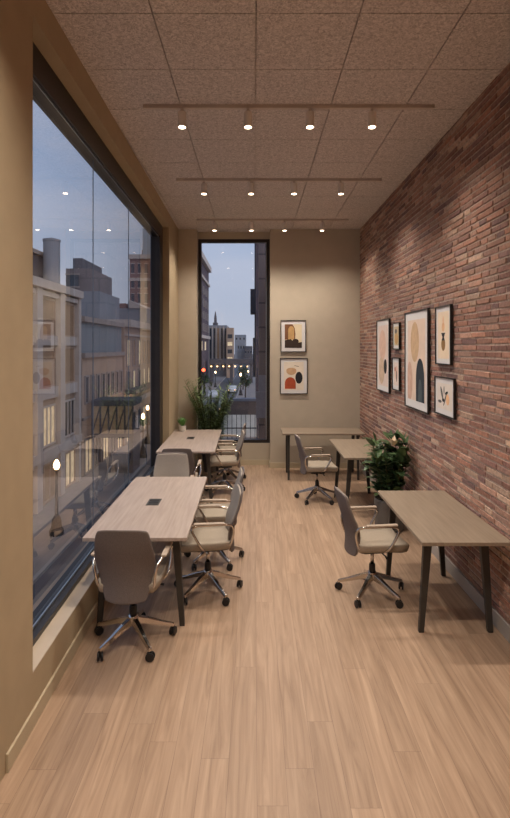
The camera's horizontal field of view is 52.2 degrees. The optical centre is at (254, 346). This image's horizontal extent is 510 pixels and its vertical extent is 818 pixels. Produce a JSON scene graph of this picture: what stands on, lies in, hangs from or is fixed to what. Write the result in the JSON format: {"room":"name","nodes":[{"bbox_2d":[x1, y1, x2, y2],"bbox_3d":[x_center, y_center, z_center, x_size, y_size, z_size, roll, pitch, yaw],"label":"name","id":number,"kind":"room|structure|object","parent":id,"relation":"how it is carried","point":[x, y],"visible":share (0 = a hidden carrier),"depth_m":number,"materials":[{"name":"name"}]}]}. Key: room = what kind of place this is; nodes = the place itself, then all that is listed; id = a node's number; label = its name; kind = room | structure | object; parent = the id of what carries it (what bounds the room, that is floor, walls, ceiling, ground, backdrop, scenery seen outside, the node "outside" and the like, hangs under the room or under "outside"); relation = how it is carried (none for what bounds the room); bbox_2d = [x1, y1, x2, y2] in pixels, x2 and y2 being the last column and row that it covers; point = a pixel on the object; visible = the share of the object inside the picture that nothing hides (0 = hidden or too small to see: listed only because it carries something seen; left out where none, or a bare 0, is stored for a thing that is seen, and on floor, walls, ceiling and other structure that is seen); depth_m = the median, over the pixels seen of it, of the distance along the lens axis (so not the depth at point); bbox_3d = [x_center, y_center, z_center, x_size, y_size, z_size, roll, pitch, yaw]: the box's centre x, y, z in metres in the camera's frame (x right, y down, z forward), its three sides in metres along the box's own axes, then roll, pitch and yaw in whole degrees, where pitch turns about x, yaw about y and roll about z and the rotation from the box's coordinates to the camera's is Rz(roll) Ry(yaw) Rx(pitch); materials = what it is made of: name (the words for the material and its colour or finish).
{"room":"open-plan office","nodes":[
{"label":"open-plan office","id":0,"kind":"room"},
{"bbox_2d":[0,0,177,782],"bbox_3d":[-1.363,0.028,3.550,0.245,4.145,11.905,0,0,-1],"label":"wall","id":1,"kind":"structure","parent":0,"point":[23,23],"depth_m":2.74,"materials":[{"name":"paint"}]},
{"bbox_2d":[6,599,97,772],"bbox_3d":[-1.267,2.053,5.795,0.014,0.095,6.471,0,0,-1],"label":"baseboard","id":2,"kind":"structure","parent":1,"relation":"attached to","point":[21,738],"depth_m":3.05,"materials":[{"name":"paint"}]},
{"bbox_2d":[33,42,162,672],"bbox_3d":[-1.389,-0.013,5.428,0.240,3.653,5.089,0,0,-1],"label":"window","id":3,"kind":"structure","parent":1,"relation":"in","point":[141,231],"depth_m":5.87,"materials":[{"name":"metal"}]},
{"bbox_2d":[0,465,509,817],"bbox_3d":[0.200,2.225,3.500,4.000,0.250,12.000,0,0,0],"label":"floor","id":4,"kind":"structure","parent":0,"point":[289,698],"depth_m":3.15,"materials":[{"name":"brown wood"}]},
{"bbox_2d":[91,530,176,661],"bbox_3d":[-0.870,1.652,3.717,0.601,0.894,0.620,0,0,2],"label":"office chair","id":5,"kind":"object","parent":4,"relation":"on","point":[128,569],"visible":1,"depth_m":3.49,"materials":[{"name":"fabric"}]},
{"bbox_2d":[82,477,206,625],"bbox_3d":[-0.862,1.728,4.580,0.745,0.744,1.750,0,0,0],"label":"meeting table","id":6,"kind":"object","parent":4,"relation":"on","point":[165,508],"visible":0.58,"depth_m":4.25,"materials":[{"name":"brown wood"}]},
{"bbox_2d":[146,452,193,476],"bbox_3d":[-0.932,1.651,5.690,0.609,0.896,0.581,0,0,-2],"label":"office chair","id":7,"kind":"object","parent":4,"relation":"on","point":[167,464],"visible":0.22,"depth_m":5.89,"materials":[{"name":"fabric"}]},
{"bbox_2d":[162,448,201,476],"bbox_3d":[-0.931,1.652,6.478,0.602,0.894,0.620,0,0,-1],"label":"office chair","id":8,"kind":"object","parent":4,"relation":"on","point":[184,450],"visible":0.21,"depth_m":6.21,"materials":[{"name":"fabric"}]},
{"bbox_2d":[156,430,221,502],"bbox_3d":[-0.912,1.728,7.670,0.765,0.744,1.800,0,0,-1],"label":"meeting table","id":9,"kind":"object","parent":4,"relation":"on","point":[198,441],"visible":0.61,"depth_m":7.41,"materials":[{"name":"brown wood"}]},
{"bbox_2d":[177,417,187,430],"bbox_3d":[-1.172,1.246,8.436,0.215,0.227,0.215,0,0,0],"label":"table plant","id":10,"kind":"object","parent":9,"relation":"on","point":[182,427],"visible":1,"depth_m":8.38,"materials":[{"name":"green plant"}]},
{"bbox_2d":[174,483,243,605],"bbox_3d":[-0.398,1.651,4.485,0.625,0.896,0.606,0,0,-7],"label":"office chair","id":11,"kind":"object","parent":4,"relation":"on","point":[208,537],"visible":0.92,"depth_m":4.37,"materials":[{"name":"fabric"}]},
{"bbox_2d":[225,484,240,550],"bbox_3d":[-0.180,1.466,4.487,0.129,0.504,0.401,0,0,-7],"label":"backrest","id":12,"kind":"object","parent":11,"relation":"on","point":[234,506],"depth_m":4.39,"materials":[{"name":"fabric"}]},
{"bbox_2d":[183,378,240,472],"bbox_3d":[-0.721,1.297,8.818,1.004,1.606,0.678,0,0,-3],"label":"potted palm","id":13,"kind":"object","parent":4,"relation":"on","point":[215,416],"visible":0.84,"depth_m":8.72,"materials":[{"name":"plant"}]},
{"bbox_2d":[201,453,215,472],"bbox_3d":[-0.740,1.950,8.800,0.320,0.300,0.320,0,0,0],"label":"pot","id":14,"kind":"object","parent":13,"relation":"on","point":[213,469],"depth_m":8.71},
{"bbox_2d":[184,466,244,570],"bbox_3d":[-0.400,1.651,5.147,0.606,0.896,0.583,0,0,-3],"label":"office chair","id":15,"kind":"object","parent":4,"relation":"on","point":[205,515],"visible":0.39,"depth_m":4.99,"materials":[{"name":"fabric"}]},
{"bbox_2d":[230,467,242,499],"bbox_3d":[-0.179,1.466,5.131,0.129,0.504,0.401,0,0,-3],"label":"cushion","id":16,"kind":"object","parent":15,"relation":"on","point":[239,479],"depth_m":5.21,"materials":[{"name":"fabric"}]},
{"bbox_2d":[204,429,245,496],"bbox_3d":[-0.428,1.651,7.526,0.618,0.896,0.598,0,0,-6],"label":"office chair","id":17,"kind":"object","parent":4,"relation":"on","point":[221,461],"visible":0.88,"depth_m":7.41,"materials":[{"name":"metal"}]},
{"bbox_2d":[235,430,243,466],"bbox_3d":[-0.209,1.466,7.522,0.129,0.504,0.401,0,0,-6],"label":"cushion","id":18,"kind":"object","parent":17,"relation":"on","point":[239,445],"depth_m":7.38,"materials":[{"name":"fabric"}]},
{"bbox_2d":[210,422,246,481],"bbox_3d":[-0.431,1.651,8.245,0.631,0.896,0.605,0,0,3],"label":"office chair","id":19,"kind":"object","parent":4,"relation":"on","point":[229,471],"visible":0.49,"depth_m":8.15,"materials":[{"name":"metal"}]},
{"bbox_2d":[294,434,337,504],"bbox_3d":[0.859,1.651,7.176,0.624,0.896,0.599,0,0,-6],"label":"office chair","id":20,"kind":"object","parent":4,"relation":"on","point":[318,466],"visible":0.98,"depth_m":7.03,"materials":[{"name":"metal"}]},
{"bbox_2d":[296,434,307,473],"bbox_3d":[0.639,1.466,7.128,0.129,0.504,0.401,0,0,-6],"label":"backrest","id":21,"kind":"object","parent":20,"relation":"on","point":[303,458],"depth_m":7.00,"materials":[{"name":"fabric"}]},
{"bbox_2d":[281,428,364,479],"bbox_3d":[1.090,1.730,8.460,1.300,0.740,0.600,0,0,0],"label":"desk","id":22,"kind":"object","parent":4,"relation":"on","point":[353,432],"visible":0.93,"depth_m":8.27,"materials":[{"name":"brown wood"}]},
{"bbox_2d":[329,439,383,498],"bbox_3d":[1.405,1.730,7.030,0.600,0.740,1.300,0,0,0],"label":"desk","id":23,"kind":"object","parent":4,"relation":"on","point":[350,450],"visible":0.53,"depth_m":7.01,"materials":[{"name":"brown wood"}]},
{"bbox_2d":[334,486,408,608],"bbox_3d":[0.999,1.651,4.445,0.632,0.896,0.607,0,0,-7],"label":"office chair","id":24,"kind":"object","parent":4,"relation":"on","point":[370,539],"visible":1,"depth_m":4.31,"materials":[{"name":"fabric"}]},
{"bbox_2d":[337,487,359,554],"bbox_3d":[0.780,1.466,4.394,0.129,0.504,0.401,0,0,-7],"label":"backrest","id":25,"kind":"object","parent":24,"relation":"on","point":[349,524],"depth_m":4.28,"materials":[{"name":"fabric"}]},
{"bbox_2d":[362,429,412,532],"bbox_3d":[1.521,1.531,6.014,0.581,1.138,0.716,0,0,0],"label":"potted plant","id":26,"kind":"object","parent":4,"relation":"on","point":[388,465],"visible":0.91,"depth_m":5.92,"materials":[{"name":"green plant"}]},
{"bbox_2d":[378,491,509,632],"bbox_3d":[1.482,1.730,4.273,0.630,0.740,1.315,0,0,0],"label":"desk","id":27,"kind":"object","parent":4,"relation":"on","point":[434,518],"visible":0.91,"depth_m":3.92,"materials":[{"name":"brown wood"}]},
{"bbox_2d":[178,229,359,462],"bbox_3d":[0.379,0.028,9.265,3.502,4.145,0.470,0,0,0],"label":"wall","id":28,"kind":"structure","parent":0,"point":[315,273],"depth_m":9.03,"materials":[{"name":"paint"}]},
{"bbox_2d":[198,239,269,442],"bbox_3d":[-0.365,-0.106,9.310,1.275,3.628,0.100,0,0,0],"label":"window","id":29,"kind":"structure","parent":28,"relation":"in","point":[200,241],"depth_m":9.26,"materials":[{"name":"metal"}]},
{"bbox_2d":[194,460,356,467],"bbox_3d":[0.251,2.055,9.138,3.118,0.090,0.244,0,0,0],"label":"baseboard","id":30,"kind":"structure","parent":28,"relation":"attached to","point":[242,462],"depth_m":9.02,"materials":[{"name":"paint"}]},
{"bbox_2d":[281,320,305,351],"bbox_3d":[0.673,-0.189,9.015,0.440,0.552,0.025,0,0,0],"label":"framed print","id":31,"kind":"object","parent":28,"relation":"attached to","point":[293,332],"visible":1,"depth_m":9.01,"materials":[{"name":"brown paper"}]},
{"bbox_2d":[280,358,307,393],"bbox_3d":[0.681,0.503,9.015,0.477,0.626,0.025,0,0,0],"label":"framed print","id":32,"kind":"object","parent":28,"relation":"attached to","point":[293,371],"visible":1,"depth_m":9.01,"materials":[{"name":"paper"}]},
{"bbox_2d":[46,0,509,231],"bbox_3d":[0.200,-2.145,3.550,4.000,0.200,12.100,0,0,0],"label":"ceiling","id":33,"kind":"structure","parent":0,"point":[444,54],"depth_m":4.07,"materials":[{"name":"brown tile"}]},
{"bbox_2d":[197,219,348,220],"bbox_3d":[0.290,-2.030,8.310,2.420,0.030,0.036,0,0,0],"label":"track","id":34,"kind":"object","parent":33,"relation":"attached to","point":[197,219],"visible":1,"depth_m":8.29,"materials":[{"name":"metal"}]},
{"bbox_2d":[212,221,216,230],"bbox_3d":[-0.640,-1.936,8.310,0.072,0.158,0.072,0,0,0],"label":"spotlight","id":35,"kind":"object","parent":34,"relation":"attached to","point":[214,224],"visible":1,"depth_m":8.28,"materials":[{"name":"metal"}]},
{"bbox_2d":[249,221,253,230],"bbox_3d":[-0.050,-1.936,8.310,0.072,0.158,0.072,0,0,0],"label":"spotlight","id":36,"kind":"object","parent":34,"relation":"attached to","point":[251,224],"visible":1,"depth_m":8.28,"materials":[{"name":"metal"}]},
{"bbox_2d":[282,221,286,230],"bbox_3d":[0.480,-1.936,8.310,0.072,0.158,0.072,0,0,0],"label":"spotlight","id":37,"kind":"object","parent":34,"relation":"attached to","point":[284,224],"visible":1,"depth_m":8.28,"materials":[{"name":"metal"}]},
{"bbox_2d":[320,221,323,230],"bbox_3d":[1.080,-1.936,8.310,0.072,0.158,0.072,0,0,0],"label":"spotlight","id":38,"kind":"object","parent":34,"relation":"attached to","point":[321,222],"visible":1,"depth_m":8.28,"materials":[{"name":"metal"}]},
{"bbox_2d":[176,178,381,181],"bbox_3d":[0.295,-2.030,6.320,2.490,0.030,0.036,0,0,0],"label":"track","id":39,"kind":"object","parent":33,"relation":"attached to","point":[177,179],"visible":1,"depth_m":6.30,"materials":[{"name":"metal"}]},
{"bbox_2d":[201,181,206,194],"bbox_3d":[-0.614,-1.936,6.320,0.072,0.158,0.072,0,0,0],"label":"spotlight","id":40,"kind":"object","parent":39,"relation":"attached to","point":[203,185],"visible":1,"depth_m":6.29,"materials":[{"name":"metal"}]},
{"bbox_2d":[248,181,253,194],"bbox_3d":[-0.040,-1.936,6.320,0.072,0.158,0.072,0,0,0],"label":"spotlight","id":41,"kind":"object","parent":39,"relation":"attached to","point":[250,185],"visible":1,"depth_m":6.29,"materials":[{"name":"metal"}]},
{"bbox_2d":[291,181,296,194],"bbox_3d":[0.480,-1.936,6.320,0.072,0.158,0.072,0,0,0],"label":"spotlight","id":42,"kind":"object","parent":39,"relation":"attached to","point":[293,185],"visible":1,"depth_m":6.29,"materials":[{"name":"metal"}]},
{"bbox_2d":[338,181,343,194],"bbox_3d":[1.050,-1.936,6.320,0.072,0.158,0.072,0,0,0],"label":"spotlight","id":43,"kind":"object","parent":39,"relation":"attached to","point":[340,185],"visible":1,"depth_m":6.29,"materials":[{"name":"metal"}]},
{"bbox_2d":[143,104,434,109],"bbox_3d":[0.290,-2.030,4.400,2.460,0.030,0.036,0,0,0],"label":"track","id":44,"kind":"object","parent":33,"relation":"attached to","point":[145,106],"visible":1,"depth_m":4.38,"materials":[{"name":"metal"}]},
{"bbox_2d":[178,108,185,128],"bbox_3d":[-0.613,-1.936,4.400,0.072,0.158,0.072,0,0,0],"label":"spotlight","id":45,"kind":"object","parent":44,"relation":"attached to","point":[181,114],"visible":1,"depth_m":4.37,"materials":[{"name":"metal"}]},
{"bbox_2d":[244,108,251,128],"bbox_3d":[-0.055,-1.936,4.400,0.072,0.158,0.072,0,0,0],"label":"spotlight","id":46,"kind":"object","parent":44,"relation":"attached to","point":[247,114],"visible":1,"depth_m":4.37,"materials":[{"name":"metal"}]},
{"bbox_2d":[306,108,313,128],"bbox_3d":[0.470,-1.936,4.400,0.072,0.158,0.072,0,0,0],"label":"spotlight","id":47,"kind":"object","parent":44,"relation":"attached to","point":[309,114],"visible":1,"depth_m":4.37,"materials":[{"name":"metal"}]},
{"bbox_2d":[368,108,375,128],"bbox_3d":[0.994,-1.936,4.400,0.072,0.158,0.072,0,0,0],"label":"spotlight","id":48,"kind":"object","parent":44,"relation":"attached to","point":[371,114],"visible":1,"depth_m":4.37,"materials":[{"name":"metal"}]},
{"bbox_2d":[360,63,509,624],"bbox_3d":[1.977,0.028,3.315,0.306,4.145,11.430,0,0,0],"label":"wall","id":49,"kind":"structure","parent":0,"point":[442,237],"depth_m":4.62,"materials":[{"name":"brick"}]},
{"bbox_2d":[376,318,390,393],"bbox_3d":[1.806,0.120,7.300,0.025,1.010,0.700,0,0,0],"label":"framed print","id":50,"kind":"object","parent":49,"relation":"attached to","point":[383,327],"visible":1,"depth_m":7.27,"materials":[{"name":"pink"}]},
{"bbox_2d":[392,357,400,390],"bbox_3d":[1.806,0.343,6.625,0.025,0.415,0.330,0,0,0],"label":"framed print","id":51,"kind":"object","parent":49,"relation":"attached to","point":[396,362],"visible":1,"depth_m":6.60,"materials":[{"name":"pink"}]},
{"bbox_2d":[392,322,400,348],"bbox_3d":[1.806,-0.140,6.610,0.025,0.340,0.300,0,0,0],"label":"framed print","id":52,"kind":"object","parent":49,"relation":"attached to","point":[396,327],"visible":1,"depth_m":6.60},
{"bbox_2d":[404,308,429,414],"bbox_3d":[1.806,0.147,5.805,0.025,1.105,0.830,0,0,0],"label":"framed print","id":53,"kind":"object","parent":49,"relation":"attached to","point":[416,323],"visible":1,"depth_m":5.75,"materials":[{"name":"beige paper"}]},
{"bbox_2d":[359,462,509,642],"bbox_3d":[1.814,2.042,3.308,0.016,0.115,11.416,0,0,0],"label":"baseboard","id":54,"kind":"structure","parent":49,"relation":"attached to","point":[473,593],"depth_m":4.35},
{"bbox_2d":[435,304,452,365],"bbox_3d":[1.806,-0.113,4.968,0.025,0.565,0.405,0,0,0],"label":"framed print","id":55,"kind":"object","parent":49,"relation":"attached to","point":[443,314],"visible":1,"depth_m":4.94,"materials":[{"name":"beige paper"}]},
{"bbox_2d":[434,376,455,419],"bbox_3d":[1.806,0.470,4.938,0.025,0.370,0.505,0,0,0],"label":"framed print","id":56,"kind":"object","parent":49,"relation":"attached to","point":[444,387],"visible":1,"depth_m":4.91,"materials":[{"name":"paper"}]},
{"label":"outside","id":57,"kind":"structure","parent":0,"visible":0},
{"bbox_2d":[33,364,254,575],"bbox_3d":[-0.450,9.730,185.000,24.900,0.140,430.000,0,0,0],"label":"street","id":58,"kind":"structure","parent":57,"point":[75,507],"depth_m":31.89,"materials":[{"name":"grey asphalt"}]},
{"bbox_2d":[49,459,63,536],"bbox_3d":[-10.200,7.730,26.800,0.720,3.860,0.720,0,0,0],"label":"street lamp","id":59,"kind":"object","parent":58,"relation":"on","point":[56,529],"visible":1,"depth_m":26.69,"materials":[{"name":"metal"}]},
{"bbox_2d":[91,397,123,437],"bbox_3d":[-10.800,6.925,41.000,3.200,5.750,3.000,0,0,0],"label":"skywalk","id":60,"kind":"object","parent":58,"relation":"on","point":[108,411],"visible":0.64,"depth_m":39.64,"materials":[{"name":"grey metal"}]},
{"bbox_2d":[202,375,209,385],"bbox_3d":[-10.587,7.657,110.067,2.718,4.014,2.462,0,0,0],"label":"street tree","id":61,"kind":"object","parent":58,"relation":"on","point":[205,376],"visible":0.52,"depth_m":109.78,"materials":[{"name":"green plant"}]},
{"bbox_2d":[209,359,252,382],"bbox_3d":[-6.200,6.500,141.750,12.000,6.600,4.500,0,0,0],"label":"bridge","id":62,"kind":"structure","parent":58,"relation":"on","point":[212,362],"depth_m":140.00,"materials":[{"name":"grey metal"}]},
{"bbox_2d":[237,364,248,389],"bbox_3d":[-2.728,6.785,118.097,3.316,5.755,3.373,0,0,0],"label":"street tree","id":63,"kind":"object","parent":58,"relation":"on","point":[242,369],"visible":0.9,"depth_m":117.86,"materials":[{"name":"green plant"}]},
{"bbox_2d":[240,374,251,397],"bbox_3d":[-1.755,7.329,96.091,2.757,4.669,2.836,0,0,0],"label":"street tree","id":64,"kind":"object","parent":58,"relation":"on","point":[244,380],"visible":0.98,"depth_m":95.84,"materials":[{"name":"green plant"}]},
{"bbox_2d":[250,243,257,438],"bbox_3d":[3.915,-0.050,20.750,8.170,19.700,12.500,0,0,0],"label":"building","id":65,"kind":"structure","parent":58,"relation":"on","point":[253,292],"depth_m":21.50,"materials":[{"name":"brick"}]},
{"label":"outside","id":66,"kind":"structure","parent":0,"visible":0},
{"bbox_2d":[256,243,265,438],"bbox_3d":[0.465,-0.700,11.440,0.870,6.800,0.920,0,0,0],"label":"stone pier","id":67,"kind":"structure","parent":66,"point":[261,394],"depth_m":11.10,"materials":[{"name":"grey stone"}]},
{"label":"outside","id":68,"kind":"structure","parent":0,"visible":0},
{"bbox_2d":[33,354,252,604],"bbox_3d":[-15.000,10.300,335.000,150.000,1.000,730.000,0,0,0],"label":"street","id":69,"kind":"structure","parent":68,"point":[40,586],"depth_m":24.92,"materials":[{"name":"grey asphalt"}]},
{"bbox_2d":[33,248,42,277],"bbox_3d":[-18.050,1.250,40.250,3.500,17.100,3.900,0,0,0],"label":"rooftop building","id":70,"kind":"structure","parent":69,"relation":"on","point":[37,255],"depth_m":39.54,"materials":[{"name":"stone"}]},
{"bbox_2d":[43,238,60,283],"bbox_3d":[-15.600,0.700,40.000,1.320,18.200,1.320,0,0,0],"label":"water tank","id":71,"kind":"object","parent":69,"relation":"on","point":[51,246],"visible":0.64,"depth_m":39.49,"materials":[{"name":"grey metal"}]},
{"bbox_2d":[33,275,83,513],"bbox_3d":[-18.175,2.900,26.750,11.650,13.800,22.300,0,0,0],"label":"building","id":72,"kind":"structure","parent":69,"relation":"on","point":[57,434],"depth_m":33.29,"materials":[{"name":"beige stone"}]},
{"bbox_2d":[65,258,118,318],"bbox_3d":[-18.000,0.200,57.960,3.800,19.200,8.080,0,0,0],"label":"building","id":73,"kind":"structure","parent":69,"relation":"on","point":[79,277],"depth_m":54.37,"materials":[{"name":"concrete"}]},
{"bbox_2d":[81,316,123,476],"bbox_3d":[-13.625,3.750,44.400,2.150,12.100,12.000,0,0,0],"label":"building","id":74,"kind":"structure","parent":69,"relation":"on","point":[108,372],"depth_m":42.71,"materials":[{"name":"beige stone"}]},
{"bbox_2d":[104,319,123,396],"bbox_3d":[-13.750,3.550,57.150,4.300,12.500,12.900,0,0,0],"label":"building","id":75,"kind":"structure","parent":69,"relation":"on","point":[115,320],"depth_m":50.80,"materials":[{"name":"beige stone"}]},
{"bbox_2d":[119,303,123,318],"bbox_3d":[-15.300,2.000,73.100,3.800,15.600,17.800,0,0,0],"label":"building","id":76,"kind":"structure","parent":69,"relation":"on","point":[121,305],"depth_m":64.39,"materials":[{"name":"concrete"}]},
{"bbox_2d":[33,377,241,583],"bbox_3d":[-6.350,9.725,185.000,5.900,0.150,430.000,0,0,0],"label":"kerb","id":77,"kind":"object","parent":69,"relation":"on","point":[69,542],"depth_m":26.20,"materials":[{"name":"grey concrete"}]},
{"bbox_2d":[202,368,204,393],"bbox_3d":[-9.200,6.710,93.990,0.600,5.900,0.420,0,0,0],"label":"traffic light","id":78,"kind":"object","parent":77,"relation":"on","point":[203,369],"visible":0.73,"depth_m":93.81,"materials":[{"name":"metal"}]},
{"bbox_2d":[202,251,211,384],"bbox_3d":[-19.200,-6.500,135.000,13.600,32.600,30.000,0,0,0],"label":"building","id":79,"kind":"structure","parent":69,"relation":"on","point":[206,268],"depth_m":139.89,"materials":[{"name":"brick"}]},
{"bbox_2d":[208,390,217,398],"bbox_3d":[-7.900,9.076,100.025,1.760,1.449,4.530,0,0,0],"label":"car","id":80,"kind":"object","parent":69,"relation":"on","point":[214,393],"visible":0.48,"depth_m":98.57,"materials":[{"name":"white metal"}]},
{"bbox_2d":[209,311,228,376],"bbox_3d":[-12.175,-1.300,180.850,6.850,22.200,18.300,0,0,0],"label":"building","id":81,"kind":"structure","parent":69,"relation":"on","point":[217,333],"depth_m":171.99,"materials":[{"name":"concrete"}]},
{"bbox_2d":[226,328,233,377],"bbox_3d":[-7.800,1.850,167.960,2.200,15.900,6.080,0,0,0],"label":"building","id":82,"kind":"structure","parent":69,"relation":"on","point":[229,331],"depth_m":165.00,"materials":[{"name":"beige stone"}]},
{"bbox_2d":[228,386,236,392],"bbox_3d":[-4.700,9.076,111.975,1.760,1.449,4.530,0,0,0],"label":"car","id":83,"kind":"object","parent":69,"relation":"on","point":[232,388],"visible":0.66,"depth_m":110.45,"materials":[{"name":"white metal"}]},
{"bbox_2d":[235,335,245,358],"bbox_3d":[-11.500,-0.050,429.960,9.000,19.700,20.080,0,0,0],"label":"building","id":84,"kind":"structure","parent":69,"relation":"on","point":[238,338],"depth_m":420.00,"materials":[{"name":"stone"}]},
{"bbox_2d":[237,342,245,358],"bbox_3d":[-7.750,3.350,309.960,4.500,12.900,20.080,0,0,0],"label":"building","id":85,"kind":"structure","parent":69,"relation":"on","point":[240,345],"depth_m":300.01,"materials":[{"name":"stone"}]},
{"bbox_2d":[244,346,251,364],"bbox_3d":[-3.300,4.650,289.960,4.200,10.300,20.080,0,0,0],"label":"building","id":86,"kind":"structure","parent":69,"relation":"on","point":[247,349],"depth_m":279.98,"materials":[{"name":"stone"}]},
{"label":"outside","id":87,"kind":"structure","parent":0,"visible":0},
{"bbox_2d":[219,398,256,438],"bbox_3d":[-0.532,1.990,12.300,1.335,1.420,3.800,0,0,0],"label":"terrace","id":88,"kind":"object","parent":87,"point":[242,410],"visible":0.38,"depth_m":12.98,"materials":[{"name":"stone"}]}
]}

